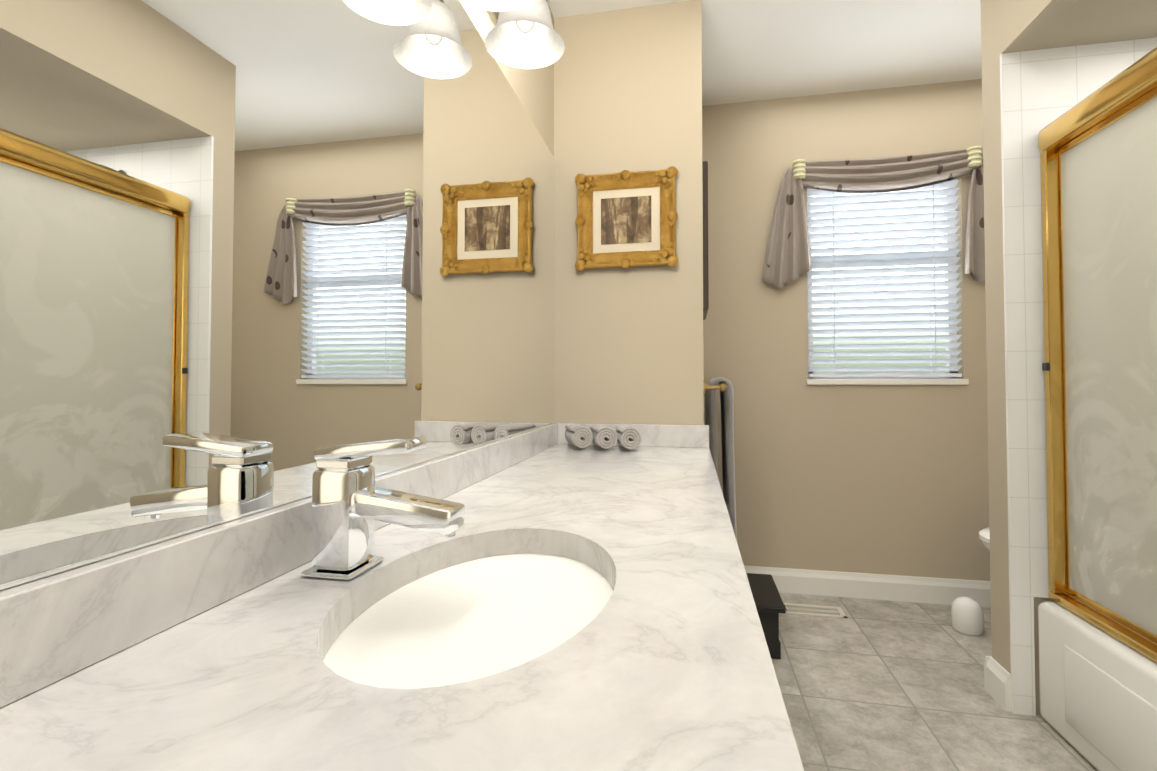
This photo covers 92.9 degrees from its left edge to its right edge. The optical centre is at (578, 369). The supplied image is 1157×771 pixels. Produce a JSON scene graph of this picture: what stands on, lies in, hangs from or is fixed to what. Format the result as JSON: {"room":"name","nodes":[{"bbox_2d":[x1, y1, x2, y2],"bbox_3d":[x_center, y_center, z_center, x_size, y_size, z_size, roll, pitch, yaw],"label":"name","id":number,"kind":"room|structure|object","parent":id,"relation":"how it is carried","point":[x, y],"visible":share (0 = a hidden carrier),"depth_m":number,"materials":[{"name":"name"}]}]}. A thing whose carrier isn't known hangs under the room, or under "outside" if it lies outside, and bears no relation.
{"room":"bathroom","nodes":[
{"label":"bathroom","id":0,"kind":"room"},
{"bbox_2d":[0,0,553,590],"bbox_3d":[-0.391,-0.173,0.901,0.100,2.440,4.310,0,-1,11],"label":"wall","id":1,"kind":"structure","parent":0,"point":[532,90],"depth_m":1.85,"materials":[{"name":"beige paint"}]},
{"bbox_2d":[0,0,554,589],"bbox_3d":[-0.379,-0.336,0.692,0.005,1.014,2.898,0,-1,11],"label":"mirror","id":2,"kind":"object","parent":1,"relation":"attached to","point":[254,254],"visible":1,"depth_m":0.64,"materials":[{"name":"clear glass"}]},
{"bbox_2d":[0,423,559,706],"bbox_3d":[-0.371,0.213,0.678,0.020,0.080,2.898,0,-1,11],"label":"backsplash","id":3,"kind":"structure","parent":1,"relation":"attached to","point":[52,627],"depth_m":0.51,"materials":[{"name":"white stone"}]},
{"bbox_2d":[462,0,564,68],"bbox_3d":[-0.232,-0.908,0.891,0.220,0.240,1.160,0,-1,11],"label":"sconce","id":4,"kind":"object","parent":1,"relation":"attached to","point":[522,34],"visible":1,"depth_m":1.36,"materials":[{"name":"white glass"}]},
{"bbox_2d":[300,486,720,686],"bbox_3d":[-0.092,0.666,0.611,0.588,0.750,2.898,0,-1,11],"label":"sink","id":5,"kind":"object","parent":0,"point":[548,597],"depth_m":0.64,"materials":[{"name":"white ceramic"}]},
{"bbox_2d":[0,443,803,770],"bbox_3d":[-0.098,0.276,0.621,0.576,0.050,2.898,0,-1,11],"label":"countertop","id":6,"kind":"structure","parent":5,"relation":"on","point":[668,666],"depth_m":0.44,"materials":[{"name":"white stone"}]},
{"bbox_2d":[296,436,471,578],"bbox_3d":[-0.237,0.168,0.683,0.189,0.167,0.076,0,-1,11],"label":"faucet","id":7,"kind":"object","parent":6,"relation":"on","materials":[{"name":"silver metal"}]},
{"bbox_2d":[565,423,640,448],"bbox_3d":[0.081,0.234,1.934,0.292,0.076,0.168,0,-1,11],"label":"rolled towels","id":8,"kind":"object","parent":6,"relation":"on","point":[607,437],"visible":0.98,"depth_m":1.87,"materials":[{"name":"white fabric"}]},
{"bbox_2d":[554,0,703,424],"bbox_3d":[0.270,-0.136,2.501,0.560,2.440,0.910,0,-1,11],"label":"wall block","id":9,"kind":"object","parent":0,"point":[628,97],"visible":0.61,"depth_m":2.06,"materials":[{"name":"beige paint"}]},
{"bbox_2d":[575,166,677,270],"bbox_3d":[0.176,-0.556,2.046,0.385,0.372,0.034,0,-1,11],"label":"framed picture","id":10,"kind":"object","parent":9,"relation":"attached to","point":[625,219],"visible":1,"depth_m":2.05,"materials":[{"name":"gold metal"}]},
{"bbox_2d":[560,423,708,446],"bbox_3d":[0.197,0.244,2.031,0.556,0.080,0.020,0,-1,11],"label":"backsplash","id":11,"kind":"structure","parent":9,"relation":"attached to","point":[652,435],"depth_m":2.00,"materials":[{"name":"white stone"}]},
{"bbox_2d":[702,161,708,319],"bbox_3d":[0.552,-0.538,2.418,0.025,0.600,0.400,0,-1,11],"label":"framed picture","id":12,"kind":"object","parent":9,"relation":"attached to","point":[705,240],"visible":0.67,"depth_m":2.22,"materials":[{"name":"brown"}]},
{"bbox_2d":[704,380,726,394],"bbox_3d":[0.584,0.077,2.407,0.089,0.060,0.680,0,-1,11],"label":"towel rail","id":13,"kind":"object","parent":9,"relation":"attached to","point":[722,387],"visible":0.65,"depth_m":2.09,"materials":[{"name":"gold metal"}]},
{"bbox_2d":[705,377,736,540],"bbox_3d":[0.628,0.406,2.431,0.119,0.741,0.497,0,-1,11],"label":"hanging towel","id":14,"kind":"object","parent":13,"relation":"hanging from","point":[727,425],"visible":0.67,"depth_m":2.22,"materials":[{"name":"grey fabric"}]},
{"bbox_2d":[547,0,981,105],"bbox_3d":[0.800,-1.448,0.689,2.530,0.100,4.310,0,-1,11],"label":"ceiling","id":15,"kind":"structure","parent":0,"point":[755,50],"depth_m":2.30,"materials":[{"name":"white paint"}]},
{"bbox_2d":[702,79,989,580],"bbox_3d":[1.492,-0.132,2.667,1.770,2.440,0.100,0,-1,11],"label":"wall","id":16,"kind":"structure","parent":0,"point":[884,479],"depth_m":2.67,"materials":[{"name":"beige paint"}]},
{"bbox_2d":[744,566,990,607],"bbox_3d":[1.481,1.029,2.584,1.770,0.115,0.016,0,-1,11],"label":"baseboard","id":17,"kind":"structure","parent":16,"relation":"attached to","point":[930,590],"depth_m":2.59,"materials":[{"name":"white"}]},
{"bbox_2d":[762,145,984,288],"bbox_3d":[1.450,-0.706,2.603,1.117,0.629,0.062,0,-1,11],"label":"valance","id":18,"kind":"object","parent":16,"relation":"attached to","point":[787,260],"visible":0.88,"depth_m":2.62,"materials":[{"name":"fabric"}]},
{"bbox_2d":[807,188,957,378],"bbox_3d":[1.472,-0.446,2.702,0.680,0.990,0.050,0,-1,11],"label":"window","id":19,"kind":"structure","parent":16,"relation":"in","point":[947,341],"depth_m":2.69,"materials":[{"name":"white plastic"}]},
{"bbox_2d":[807,179,961,376],"bbox_3d":[1.462,-0.451,2.650,0.668,0.980,0.052,0,-1,11],"label":"window blind slats","id":20,"kind":"object","parent":19,"relation":"attached to","point":[880,202],"visible":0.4,"depth_m":2.64,"materials":[{"name":"white plastic"}]},
{"bbox_2d":[806,379,968,384],"bbox_3d":[1.462,0.061,2.639,0.704,0.028,0.078,0,-1,11],"label":"window sill","id":21,"kind":"structure","parent":16,"relation":"attached to","point":[887,381],"depth_m":2.60,"materials":[{"name":"white"}]},
{"bbox_2d":[771,593,1097,770],"bbox_3d":[0.800,1.091,0.631,2.530,0.100,4.310,0,-1,11],"label":"floor","id":22,"kind":"structure","parent":0,"point":[874,685],"depth_m":1.78,"materials":[{"name":"tile"}]},
{"bbox_2d":[746,573,785,658],"bbox_3d":[0.659,0.978,2.208,0.274,0.200,0.360,0,-1,11],"label":"step stool","id":23,"kind":"object","parent":22,"relation":"on","point":[769,604],"visible":0.23,"depth_m":2.05,"materials":[{"name":"black wood"}]},
{"bbox_2d":[784,603,846,617],"bbox_3d":[1.034,1.081,2.467,0.290,0.004,0.110,0,-1,11],"label":"floor vent","id":24,"kind":"object","parent":22,"relation":"in","point":[815,610],"visible":0.81,"depth_m":2.46,"materials":[{"name":"silver metal"}]},
{"bbox_2d":[951,597,983,635],"bbox_3d":[1.606,1.011,2.271,0.112,0.135,0.112,0,-1,11],"label":"canister","id":25,"kind":"object","parent":22,"relation":"on","point":[967,616],"visible":1,"depth_m":2.23,"materials":[{"name":"white ceramic"}]},
{"bbox_2d":[979,527,989,550],"bbox_3d":[1.929,0.708,2.105,0.667,0.735,0.470,0,-1,11],"label":"toilet","id":26,"kind":"object","parent":22,"relation":"on","point":[984,535],"visible":0.04,"depth_m":2.18,"materials":[{"name":"white ceramic"}]},
{"bbox_2d":[1038,601,1156,770],"bbox_3d":[1.631,0.867,0.881,0.775,0.360,1.496,0,-1,11],"label":"bathtub","id":27,"kind":"object","parent":22,"relation":"on","point":[1098,698],"visible":0.85,"depth_m":1.43,"materials":[{"name":"white ceramic"}]},
{"bbox_2d":[1038,47,1156,662],"bbox_3d":[1.304,-0.038,0.968,0.105,1.450,1.494,0,-1,11],"label":"shower door","id":28,"kind":"structure","parent":27,"relation":"on","point":[1098,155],"depth_m":1.50,"materials":[{"name":"white glass"}]},
{"bbox_2d":[980,0,1051,714],"bbox_3d":[1.771,-0.154,1.708,0.843,2.440,0.110,0,-1,11],"label":"wall","id":29,"kind":"structure","parent":0,"point":[996,395],"depth_m":1.79,"materials":[{"name":"beige paint"}]},
{"bbox_2d":[1000,37,1156,715],"bbox_3d":[1.742,0.030,1.648,0.810,2.070,0.010,0,-1,11],"label":"wall tile","id":30,"kind":"structure","parent":29,"relation":"attached to","point":[1040,89],"depth_m":1.70,"materials":[{"name":"white tile"}]},
{"bbox_2d":[999,0,1156,53],"bbox_3d":[1.609,-1.207,0.933,0.843,0.370,1.520,0,-1,11],"label":"soffit","id":31,"kind":"structure","parent":0,"point":[1026,25],"depth_m":1.62,"materials":[{"name":"beige paint"}]},
{"label":"outside","id":32,"kind":"structure","parent":0,"visible":0},
{"bbox_2d":[812,188,945,371],"bbox_3d":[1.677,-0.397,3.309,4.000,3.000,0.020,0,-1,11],"label":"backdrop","id":33,"kind":"structure","parent":32,"point":[881,342],"depth_m":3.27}
]}

